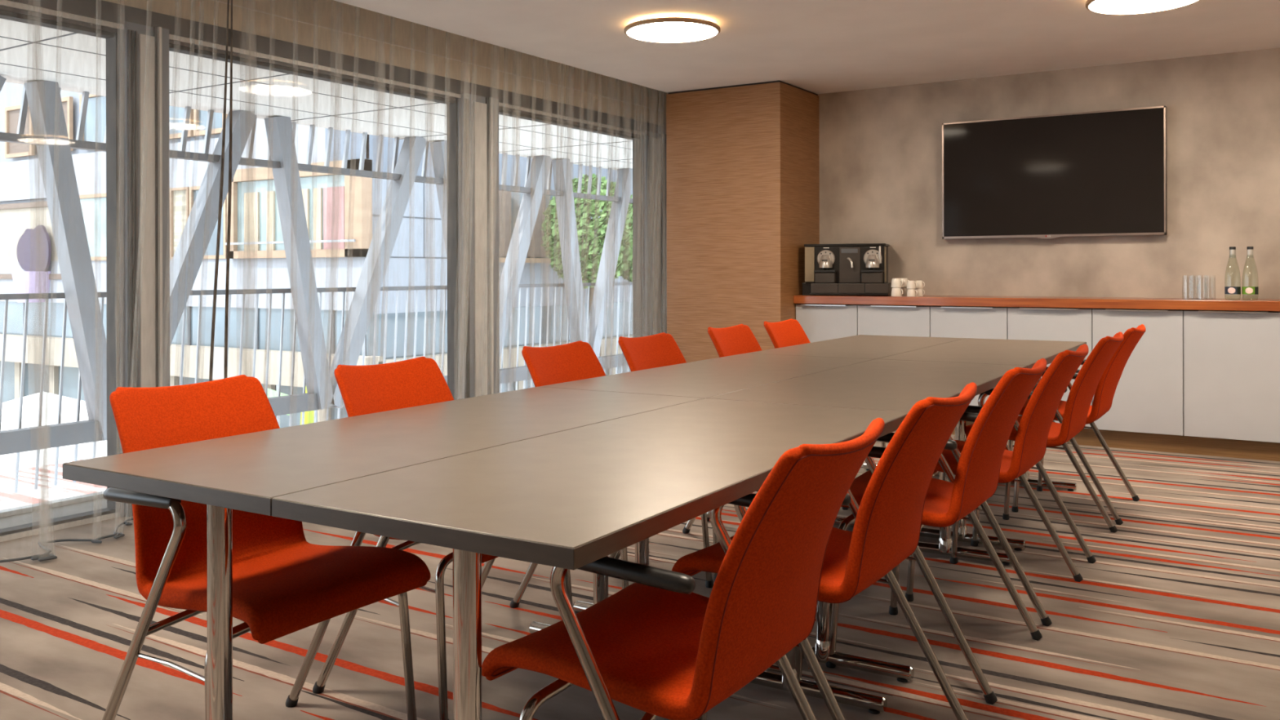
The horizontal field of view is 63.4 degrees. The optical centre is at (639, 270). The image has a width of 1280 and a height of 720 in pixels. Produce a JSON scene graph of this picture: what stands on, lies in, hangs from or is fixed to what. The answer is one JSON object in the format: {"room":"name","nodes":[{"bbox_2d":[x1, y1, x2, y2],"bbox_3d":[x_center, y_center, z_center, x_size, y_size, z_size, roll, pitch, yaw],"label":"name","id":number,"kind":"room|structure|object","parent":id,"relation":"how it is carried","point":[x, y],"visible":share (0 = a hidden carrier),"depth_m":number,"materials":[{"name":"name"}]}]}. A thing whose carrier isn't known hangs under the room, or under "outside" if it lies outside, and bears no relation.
{"room":"conference room","nodes":[
{"label":"conference room","id":0,"kind":"room"},
{"bbox_2d":[23,0,664,133],"bbox_3d":[-2.602,-1.357,4.510,0.262,0.464,10.000,0,0,33],"label":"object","id":1,"kind":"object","parent":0,"point":[328,32],"depth_m":6.07,"materials":[{"name":"fabric"}]},
{"bbox_2d":[0,0,124,542],"bbox_3d":[-2.996,-0.005,3.723,0.100,2.236,2.345,0,0,33],"label":"window","id":2,"kind":"structure","parent":1,"relation":"in","point":[19,11],"depth_m":4.67,"materials":[{"name":"metal"}]},
{"bbox_2d":[124,21,169,516],"bbox_3d":[-2.295,-0.007,4.783,0.140,2.236,0.196,0,0,33],"label":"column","id":3,"kind":"structure","parent":1,"relation":"attached to","point":[146,48],"depth_m":4.75,"materials":[{"name":"metal"}]},
{"bbox_2d":[168,31,462,399],"bbox_3d":[-1.712,-0.009,5.731,0.100,2.236,2.030,0,0,33],"label":"window","id":4,"kind":"structure","parent":1,"relation":"in","point":[178,42],"depth_m":6.32,"materials":[{"name":"metal"}]},
{"bbox_2d":[460,92,499,399],"bbox_3d":[-1.062,-0.010,6.711,0.140,2.236,0.321,0,0,33],"label":"trim","id":5,"kind":"structure","parent":1,"relation":"attached to","point":[480,268],"depth_m":6.67,"materials":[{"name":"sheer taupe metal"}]},
{"bbox_2d":[498,100,644,337],"bbox_3d":[-0.495,-0.012,7.634,0.100,2.236,1.846,0,0,33],"label":"window","id":6,"kind":"structure","parent":1,"relation":"in","point":[507,108],"depth_m":8.37,"materials":[{"name":"metal"}]},
{"bbox_2d":[644,130,666,336],"bbox_3d":[0.103,-0.013,8.533,0.140,2.236,0.312,0,0,33],"label":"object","id":7,"kind":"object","parent":1,"relation":"attached to","point":[655,144],"depth_m":8.48,"materials":[{"name":"grey woven curtain fabric"}]},
{"bbox_2d":[0,430,1279,719],"bbox_3d":[0.596,1.103,2.469,7.460,0.001,10.000,0,0,33],"label":"floor","id":8,"kind":"structure","parent":0,"point":[1175,615],"depth_m":3.18,"materials":[{"name":"carpet"}]},
{"bbox_2d":[102,374,431,719],"bbox_3d":[-0.841,0.686,2.291,0.599,0.858,0.570,0,0,33],"label":"chair","id":9,"kind":"object","parent":8,"relation":"on","point":[284,584],"visible":0.82,"depth_m":2.26,"materials":[{"name":"orange fabric"}]},
{"bbox_2d":[62,386,703,719],"bbox_3d":[-0.459,0.736,2.477,0.594,0.740,1.512,0,0,31],"label":"conference table","id":10,"kind":"object","parent":8,"relation":"on","point":[245,472],"visible":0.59,"depth_m":2.06,"materials":[{"name":"beige laminate"}]},
{"bbox_2d":[312,356,573,719],"bbox_3d":[-0.508,0.685,2.830,0.599,0.858,0.570,0,0,33],"label":"chair","id":11,"kind":"object","parent":8,"relation":"on","point":[366,389],"visible":0.13,"depth_m":2.88,"materials":[{"name":"orange fabric"}]},
{"bbox_2d":[271,398,908,719],"bbox_3d":[0.051,0.735,2.169,0.594,0.740,1.512,0,0,31],"label":"conference table","id":12,"kind":"object","parent":8,"relation":"on","point":[573,499],"visible":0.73,"depth_m":1.74,"materials":[{"name":"beige laminate"}]},
{"bbox_2d":[509,340,713,608],"bbox_3d":[-0.076,0.684,3.515,0.599,0.858,0.570,0,0,33],"label":"chair","id":13,"kind":"object","parent":8,"relation":"on","point":[577,360],"visible":0.17,"depth_m":3.62,"materials":[{"name":"orange fabric"}]},
{"bbox_2d":[613,332,719,582],"bbox_3d":[0.240,0.683,4.019,0.599,0.858,0.570,0,0,33],"label":"chair","id":14,"kind":"object","parent":8,"relation":"on","point":[660,349],"visible":0.11,"depth_m":4.17,"materials":[{"name":"orange fabric"}]},
{"bbox_2d":[481,417,884,719],"bbox_3d":[0.101,0.684,1.803,0.599,0.858,0.570,0,0,33],"label":"chair","id":15,"kind":"object","parent":8,"relation":"on","point":[655,646],"visible":0.94,"depth_m":1.64,"materials":[{"name":"orange fabric"}]},
{"bbox_2d":[538,353,874,613],"bbox_3d":[0.325,0.734,3.773,0.594,0.740,1.512,0,0,31],"label":"conference table","id":16,"kind":"object","parent":8,"relation":"on","point":[708,378],"visible":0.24,"depth_m":3.57,"materials":[{"name":"beige laminate"}]},
{"bbox_2d":[706,324,848,521],"bbox_3d":[0.630,0.682,4.684,0.599,0.858,0.570,0,0,33],"label":"chair","id":17,"kind":"object","parent":8,"relation":"on","point":[739,339],"visible":0.16,"depth_m":4.84,"materials":[{"name":"orange fabric"}]},
{"bbox_2d":[671,382,977,719],"bbox_3d":[0.442,0.683,2.365,0.599,0.858,0.570,0,0,33],"label":"chair","id":18,"kind":"object","parent":8,"relation":"on","point":[886,529],"visible":0.6,"depth_m":2.17,"materials":[{"name":"orange fabric"}]},
{"bbox_2d":[763,318,885,447],"bbox_3d":[0.946,0.682,5.206,0.599,0.858,0.570,0,0,33],"label":"chair","id":19,"kind":"object","parent":8,"relation":"on","point":[789,332],"visible":0.15,"depth_m":5.36,"materials":[{"name":"orange fabric"}]},
{"bbox_2d":[795,303,858,342],"bbox_3d":[1.439,0.668,7.575,0.470,0.866,0.477,0,0,33],"label":"base cabinet","id":20,"kind":"object","parent":8,"relation":"on","point":[819,322],"visible":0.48,"depth_m":7.40,"materials":[{"name":"grey paint"}]},
{"bbox_2d":[746,334,966,527],"bbox_3d":[1.108,0.732,5.069,0.594,0.740,1.512,0,0,31],"label":"conference table","id":21,"kind":"object","parent":8,"relation":"on","point":[860,346],"visible":0.25,"depth_m":4.96,"materials":[{"name":"beige laminate"}]},
{"bbox_2d":[706,359,1027,682],"bbox_3d":[0.835,0.733,3.465,0.594,0.740,1.512,0,0,31],"label":"conference table","id":22,"kind":"object","parent":8,"relation":"on","point":[880,384],"visible":0.56,"depth_m":3.25,"materials":[{"name":"beige laminate"}]},
{"bbox_2d":[857,304,931,337],"bbox_3d":[1.853,0.667,7.311,0.513,0.866,0.477,0,0,33],"label":"base cabinet","id":23,"kind":"object","parent":8,"relation":"on","point":[873,319],"visible":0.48,"depth_m":7.13,"materials":[{"name":"grey paint"}]},
{"bbox_2d":[825,358,1046,704],"bbox_3d":[0.849,0.682,3.001,0.599,0.858,0.570,0,0,33],"label":"chair","id":24,"kind":"object","parent":8,"relation":"on","point":[975,479],"visible":0.59,"depth_m":2.80,"materials":[{"name":"orange fabric"}]},
{"bbox_2d":[930,306,1008,435],"bbox_3d":[2.282,0.666,7.036,0.505,0.866,0.477,0,0,33],"label":"base cabinet","id":25,"kind":"object","parent":8,"relation":"on","point":[950,322],"visible":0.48,"depth_m":6.85,"materials":[{"name":"grey paint"}]},
{"bbox_2d":[877,337,1086,551],"bbox_3d":[1.618,0.731,4.761,0.594,0.740,1.512,0,0,31],"label":"conference table","id":26,"kind":"object","parent":8,"relation":"on","point":[968,350],"visible":0.5,"depth_m":4.55,"materials":[{"name":"beige laminate"}]},
{"bbox_2d":[905,343,1088,626],"bbox_3d":[1.217,0.681,3.577,0.599,0.858,0.570,0,0,33],"label":"chair","id":27,"kind":"object","parent":8,"relation":"on","point":[1038,415],"visible":0.65,"depth_m":3.37,"materials":[{"name":"orange fabric"}]},
{"bbox_2d":[954,331,1124,563],"bbox_3d":[1.657,0.680,4.264,0.599,0.858,0.570,0,0,33],"label":"chair","id":28,"kind":"object","parent":8,"relation":"on","point":[1080,397],"visible":0.6,"depth_m":4.05,"materials":[{"name":"orange fabric"}]},
{"bbox_2d":[1007,306,1093,446],"bbox_3d":[2.709,0.665,6.763,0.510,0.866,0.477,0,0,33],"label":"base cabinet","id":29,"kind":"object","parent":8,"relation":"on","point":[1055,324],"visible":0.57,"depth_m":6.56,"materials":[{"name":"grey paint"}]},
{"bbox_2d":[1011,324,1146,524],"bbox_3d":[2.032,0.679,4.850,0.599,0.858,0.570,0,0,33],"label":"chair","id":30,"kind":"object","parent":8,"relation":"on","point":[1105,390],"visible":0.48,"depth_m":4.63,"materials":[{"name":"orange fabric"}]},
{"bbox_2d":[1092,308,1184,453],"bbox_3d":[3.137,0.664,6.490,0.505,0.866,0.477,0,0,33],"label":"base cabinet","id":31,"kind":"object","parent":8,"relation":"on","point":[1146,411],"visible":0.79,"depth_m":6.29,"materials":[{"name":"grey paint"}]},
{"bbox_2d":[1183,310,1279,461],"bbox_3d":[3.567,0.663,6.214,0.517,0.866,0.477,0,0,33],"label":"base cabinet","id":32,"kind":"object","parent":8,"relation":"on","point":[1232,358],"visible":0.97,"depth_m":6.05,"materials":[{"name":"grey paint"}]},
{"bbox_2d":[666,80,819,362],"bbox_3d":[0.785,-0.122,7.866,0.938,2.450,0.700,0,0,33],"label":"column","id":33,"kind":"structure","parent":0,"point":[742,161],"depth_m":7.56,"materials":[{"name":"brown wood"}]},
{"bbox_2d":[333,0,1279,93],"bbox_3d":[0.573,-1.486,2.480,7.700,0.280,10.200,0,0,33],"label":"ceiling","id":34,"kind":"structure","parent":0,"point":[817,46],"depth_m":5.96,"materials":[{"name":"paint"}]},
{"bbox_2d":[624,14,720,43],"bbox_3d":[0.176,-1.319,5.654,0.524,0.050,0.524,0,0,33],"label":"ceiling lamp","id":35,"kind":"object","parent":34,"relation":"attached to","point":[665,28],"visible":1,"depth_m":5.57,"materials":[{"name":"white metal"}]},
{"bbox_2d":[626,22,717,42],"bbox_3d":[0.176,-1.300,5.654,0.498,0.011,0.498,0,0,33],"label":"diffuser","id":36,"kind":"object","parent":35,"relation":"attached to","point":[651,32],"depth_m":5.61,"materials":[{"name":"white plastic"}]},
{"bbox_2d":[1085,0,1199,14],"bbox_3d":[2.443,-1.325,5.023,0.524,0.050,0.524,0,0,33],"label":"ceiling lamp","id":37,"kind":"object","parent":34,"relation":"attached to","point":[1100,6],"visible":1,"depth_m":5.10,"materials":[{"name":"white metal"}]},
{"bbox_3d":[-2.187,-1.520,4.215,0.100,0.020,9.850,0,0,33],"label":"rail","id":38,"kind":"object","parent":34,"relation":"attached to","visible":0},
{"bbox_2d":[0,0,229,562],"bbox_3d":[-2.593,-0.204,3.619,0.307,2.610,2.715,0,0,28],"label":"sheer curtain","id":39,"kind":"object","parent":38,"relation":"hanging from","point":[46,556],"visible":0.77,"depth_m":4.76,"materials":[{"name":"grey fabric"}]},
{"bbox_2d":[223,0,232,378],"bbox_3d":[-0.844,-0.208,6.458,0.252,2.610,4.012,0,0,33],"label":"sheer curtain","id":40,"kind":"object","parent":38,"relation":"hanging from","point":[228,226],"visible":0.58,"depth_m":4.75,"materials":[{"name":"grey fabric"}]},
{"bbox_2d":[662,48,1279,298],"bbox_3d":[3.260,-0.203,6.770,7.800,2.800,0.120,0,0,33],"label":"wall","id":41,"kind":"structure","parent":0,"point":[880,149],"depth_m":6.89,"materials":[{"name":"paint"}]},
{"bbox_2d":[942,105,1167,239],"bbox_3d":[2.751,-0.629,6.974,1.416,0.829,0.083,0,0,33],"label":"television","id":42,"kind":"object","parent":41,"relation":"attached to","point":[1104,172],"visible":1,"depth_m":6.91,"materials":[{"name":"glass"}]},
{"label":"outside","id":43,"kind":"structure","parent":0,"visible":0},
{"bbox_3d":[-16.426,4.796,34.250,55.400,0.100,80.000,0,0,33],"label":"ground","id":44,"kind":"structure","parent":43,"visible":0},
{"bbox_2d":[0,391,106,472],"bbox_3d":[-8.542,3.226,14.844,3.800,3.000,3.800,0,0,33],"label":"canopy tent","id":45,"kind":"object","parent":44,"relation":"on","point":[10,410],"visible":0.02,"depth_m":14.00,"materials":[{"name":"white fabric"}]},
{"bbox_2d":[0,455,106,510],"bbox_3d":[-7.408,3.563,8.541,4.500,2.320,10.400,0,0,33],"label":"outbuilding","id":46,"kind":"structure","parent":44,"relation":"on","point":[27,495],"depth_m":11.48,"materials":[{"name":"white"}]},
{"bbox_2d":[266,384,293,426],"bbox_3d":[-4.974,3.142,14.271,0.080,3.150,0.571,0,0,33],"label":"sign post","id":47,"kind":"object","parent":44,"relation":"on","point":[271,393],"visible":0.18,"depth_m":14.17,"materials":[{"name":"paint"}]},
{"bbox_2d":[300,388,314,424],"bbox_3d":[-4.594,3.127,14.337,0.200,3.180,0.200,0,0,33],"label":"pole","id":48,"kind":"object","parent":44,"relation":"on","point":[308,415],"visible":0.11,"depth_m":14.27,"materials":[{"name":"yellow"}]},
{"bbox_2d":[0,81,633,427],"bbox_3d":[-4.806,-1.583,36.483,20.600,12.600,31.700,0,0,33],"label":"office building","id":49,"kind":"structure","parent":44,"relation":"on","point":[342,212],"depth_m":20.05,"materials":[{"name":"grey stone"}]},
{"bbox_2d":[11,225,51,302],"bbox_3d":[-13.800,-0.162,23.601,0.968,1.743,1.065,0,0,-15],"label":"wall sign","id":50,"kind":"object","parent":49,"relation":"attached to","point":[33,251],"visible":0.91,"depth_m":23.35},
{"bbox_2d":[244,191,259,250],"bbox_3d":[-7.322,-0.927,19.553,0.400,1.100,0.040,0,0,33],"label":"curtain","id":51,"kind":"object","parent":49,"relation":"hanging from","point":[251,199],"depth_m":19.52,"materials":[{"name":"beige fabric"}]},
{"bbox_2d":[266,191,275,250],"bbox_3d":[-6.859,-0.928,19.257,0.200,1.100,0.040,0,0,33],"label":"curtain","id":52,"kind":"object","parent":49,"relation":"hanging from","point":[270,195],"depth_m":19.23,"materials":[{"name":"beige fabric"}]},
{"bbox_2d":[302,188,309,237],"bbox_3d":[-6.079,-0.930,18.758,0.250,1.100,0.040,0,0,33],"label":"curtain","id":53,"kind":"object","parent":49,"relation":"hanging from","point":[305,192],"depth_m":18.70,"materials":[{"name":"white fabric"}]},
{"bbox_2d":[313,187,322,249],"bbox_3d":[-5.763,-0.931,18.556,0.200,1.100,0.040,0,0,33],"label":"curtain","id":54,"kind":"object","parent":49,"relation":"hanging from","point":[317,192],"depth_m":18.53,"materials":[{"name":"beige fabric"}]},
{"bbox_2d":[323,186,344,248],"bbox_3d":[-5.397,-0.931,18.322,0.530,1.100,0.040,0,0,33],"label":"curtain","id":55,"kind":"object","parent":49,"relation":"hanging from","point":[333,196],"depth_m":18.31,"materials":[{"name":"pink fabric"}]},
{"bbox_2d":[541,173,632,356],"bbox_3d":[-1.001,1.365,21.069,2.003,6.707,2.006,0,0,33],"label":"tree","id":56,"kind":"object","parent":44,"relation":"on","point":[589,258],"visible":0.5,"depth_m":20.53,"materials":[{"name":"green plant"}]},
{"bbox_2d":[620,194,632,281],"bbox_3d":[0.278,1.428,23.076,1.978,6.574,1.984,0,0,33],"label":"tree","id":57,"kind":"object","parent":44,"relation":"on","point":[627,274],"visible":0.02,"depth_m":22.73,"materials":[{"name":"green plant"}]},
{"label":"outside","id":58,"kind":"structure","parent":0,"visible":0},
{"bbox_2d":[0,281,632,493],"bbox_3d":[0.013,0.853,14.236,0.070,1.406,24.000,0,0,33],"label":"balustrade","id":59,"kind":"object","parent":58,"point":[26,296],"visible":0.24,"depth_m":9.20,"materials":[{"name":"metal"}]},
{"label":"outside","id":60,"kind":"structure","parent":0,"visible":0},
{"bbox_2d":[0,490,106,528],"bbox_3d":[-0.560,1.251,8.075,0.470,0.310,19.000,0,0,33],"label":"ledge","id":61,"kind":"object","parent":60,"point":[12,517],"depth_m":4.86,"materials":[{"name":"metal"}]},
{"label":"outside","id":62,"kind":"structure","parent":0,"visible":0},
{"bbox_2d":[0,17,632,170],"bbox_3d":[0.130,-1.493,11.784,2.970,0.304,32.000,0,0,33],"label":"sky","id":63,"kind":"structure","parent":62,"point":[28,53],"depth_m":7.98,"materials":[{"name":"white"}]},
{"bbox_2d":[16,83,618,195],"bbox_3d":[-1.486,-1.131,11.862,0.030,0.425,12.484,0,0,33],"label":"screen","id":64,"kind":"object","parent":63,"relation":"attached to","point":[24,107],"visible":0.27,"depth_m":9.65,"materials":[{"name":"white"}]},
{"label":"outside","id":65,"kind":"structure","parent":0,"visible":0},
{"bbox_2d":[0,75,632,455],"bbox_3d":[-0.932,-0.058,12.465,0.160,2.630,28.000,0,0,33],"label":"truss","id":66,"kind":"object","parent":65,"point":[51,138],"visible":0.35,"depth_m":9.09,"materials":[{"name":"grey metal"}]},
{"bbox_3d":[4.002,0.662,5.936,0.515,0.866,0.477,0,0,33],"label":"cabinet","id":67,"kind":"object","parent":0,"visible":0},
{"bbox_2d":[793,294,1279,311],"bbox_3d":[2.737,0.203,6.744,3.555,0.058,0.483,0,0,33],"label":"countertop","id":68,"kind":"structure","parent":67,"relation":"on","point":[1134,303],"depth_m":6.56,"materials":[{"name":"brown wood"}]},
{"bbox_2d":[802,243,891,295],"bbox_3d":[1.498,-0.008,7.510,0.630,0.371,0.375,0,0,19],"label":"coffee machine","id":69,"kind":"object","parent":68,"relation":"on","point":[857,268],"visible":1,"depth_m":7.39,"materials":[{"name":"metal"}]},
{"bbox_2d":[810,283,838,293],"bbox_3d":[1.332,0.123,7.437,0.192,0.068,0.130,0,0,19],"label":"drawer","id":70,"kind":"object","parent":69,"relation":"on","point":[815,287],"depth_m":7.38,"materials":[{"name":"black plastic"}]},
{"bbox_2d":[813,270,836,271],"bbox_3d":[1.328,0.003,7.431,0.150,0.014,0.085,0,0,19],"label":"shelf","id":71,"kind":"object","parent":69,"relation":"attached to","point":[814,270],"depth_m":7.39,"materials":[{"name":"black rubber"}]},
{"bbox_2d":[838,283,865,293],"bbox_3d":[1.512,0.123,7.376,0.184,0.068,0.130,0,0,19],"label":"drawer","id":72,"kind":"object","parent":69,"relation":"on","point":[842,287],"depth_m":7.31,"materials":[{"name":"black plastic"}]},
{"bbox_2d":[860,270,884,271],"bbox_3d":[1.641,0.002,7.324,0.150,0.014,0.085,0,0,19],"label":"shelf","id":73,"kind":"object","parent":69,"relation":"attached to","point":[860,270],"depth_m":7.28,"materials":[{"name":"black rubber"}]},
{"bbox_2d":[865,283,890,293],"bbox_3d":[1.679,0.123,7.319,0.165,0.068,0.130,0,0,19],"label":"drawer","id":74,"kind":"object","parent":69,"relation":"on","point":[869,287],"depth_m":7.26,"materials":[{"name":"black plastic"}]},
{"bbox_2d":[891,287,902,296],"bbox_3d":[1.784,0.145,7.205,0.078,0.062,0.074,0,0,5],"label":"coffee cup","id":75,"kind":"object","parent":68,"relation":"on","point":[895,291],"visible":0.98,"depth_m":7.17,"materials":[{"name":"white ceramic"}]},
{"bbox_2d":[891,278,902,287],"bbox_3d":[1.784,0.083,7.205,0.078,0.062,0.074,0,0,5],"label":"coffee cup","id":76,"kind":"object","parent":75,"relation":"on","point":[895,282],"visible":1,"depth_m":7.17,"materials":[{"name":"white ceramic"}]},
{"bbox_2d":[900,287,907,296],"bbox_3d":[1.851,0.145,7.281,0.078,0.062,0.074,0,0,5],"label":"coffee cup","id":77,"kind":"object","parent":68,"relation":"on","point":[904,289],"visible":0.54,"depth_m":7.25,"materials":[{"name":"white ceramic"}]},
{"bbox_2d":[900,278,909,287],"bbox_3d":[1.851,0.083,7.281,0.078,0.062,0.074,0,0,5],"label":"coffee cup","id":78,"kind":"object","parent":77,"relation":"on","point":[904,280],"visible":0.61,"depth_m":7.25,"materials":[{"name":"white ceramic"}]},
{"bbox_2d":[906,288,917,296],"bbox_3d":[1.873,0.149,7.155,0.062,0.054,0.069,0,0,-5],"label":"coffee cup","id":79,"kind":"object","parent":68,"relation":"on","point":[910,291],"visible":0.95,"depth_m":7.13,"materials":[{"name":"white ceramic"}]},
{"bbox_2d":[906,280,917,288],"bbox_3d":[1.873,0.095,7.155,0.062,0.054,0.069,0,0,-5],"label":"coffee cup","id":80,"kind":"object","parent":79,"relation":"on","point":[910,284],"visible":1,"depth_m":7.13,"materials":[{"name":"white ceramic"}]},
{"bbox_2d":[915,288,924,296],"bbox_3d":[1.942,0.149,7.218,0.062,0.054,0.069,0,0,-5],"label":"coffee cup","id":81,"kind":"object","parent":68,"relation":"on","point":[920,291],"visible":0.91,"depth_m":7.20,"materials":[{"name":"white ceramic"}]},
{"bbox_2d":[915,280,924,288],"bbox_3d":[1.942,0.094,7.218,0.062,0.054,0.069,0,0,-5],"label":"coffee cup","id":82,"kind":"object","parent":81,"relation":"on","point":[920,285],"visible":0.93,"depth_m":7.20,"materials":[{"name":"white ceramic"}]},
{"bbox_2d":[1195,283,1208,299],"bbox_3d":[3.383,0.100,6.241,0.062,0.145,0.062,0,0,33],"label":"drinking glass","id":83,"kind":"object","parent":68,"relation":"on","point":[1207,283],"visible":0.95,"depth_m":6.23,"materials":[{"name":"clear glass"}]},
{"bbox_2d":[1204,275,1215,299],"bbox_3d":[3.471,0.100,6.315,0.062,0.145,0.062,0,0,33],"label":"drinking glass","id":84,"kind":"object","parent":68,"relation":"on","point":[1215,275],"visible":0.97,"depth_m":6.30,"materials":[{"name":"clear glass"}]},
{"bbox_2d":[1224,246,1240,300],"bbox_3d":[3.517,0.015,6.154,0.083,0.315,0.084,0,0,33],"label":"water bottle","id":85,"kind":"object","parent":68,"relation":"on","point":[1228,290],"visible":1,"depth_m":6.14,"materials":[{"name":"clear glass"}]},
{"bbox_2d":[1242,246,1258,300],"bbox_3d":[3.593,0.014,6.106,0.083,0.315,0.084,0,0,33],"label":"water bottle","id":86,"kind":"object","parent":68,"relation":"on","point":[1246,290],"visible":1,"depth_m":6.08,"materials":[{"name":"clear glass"}]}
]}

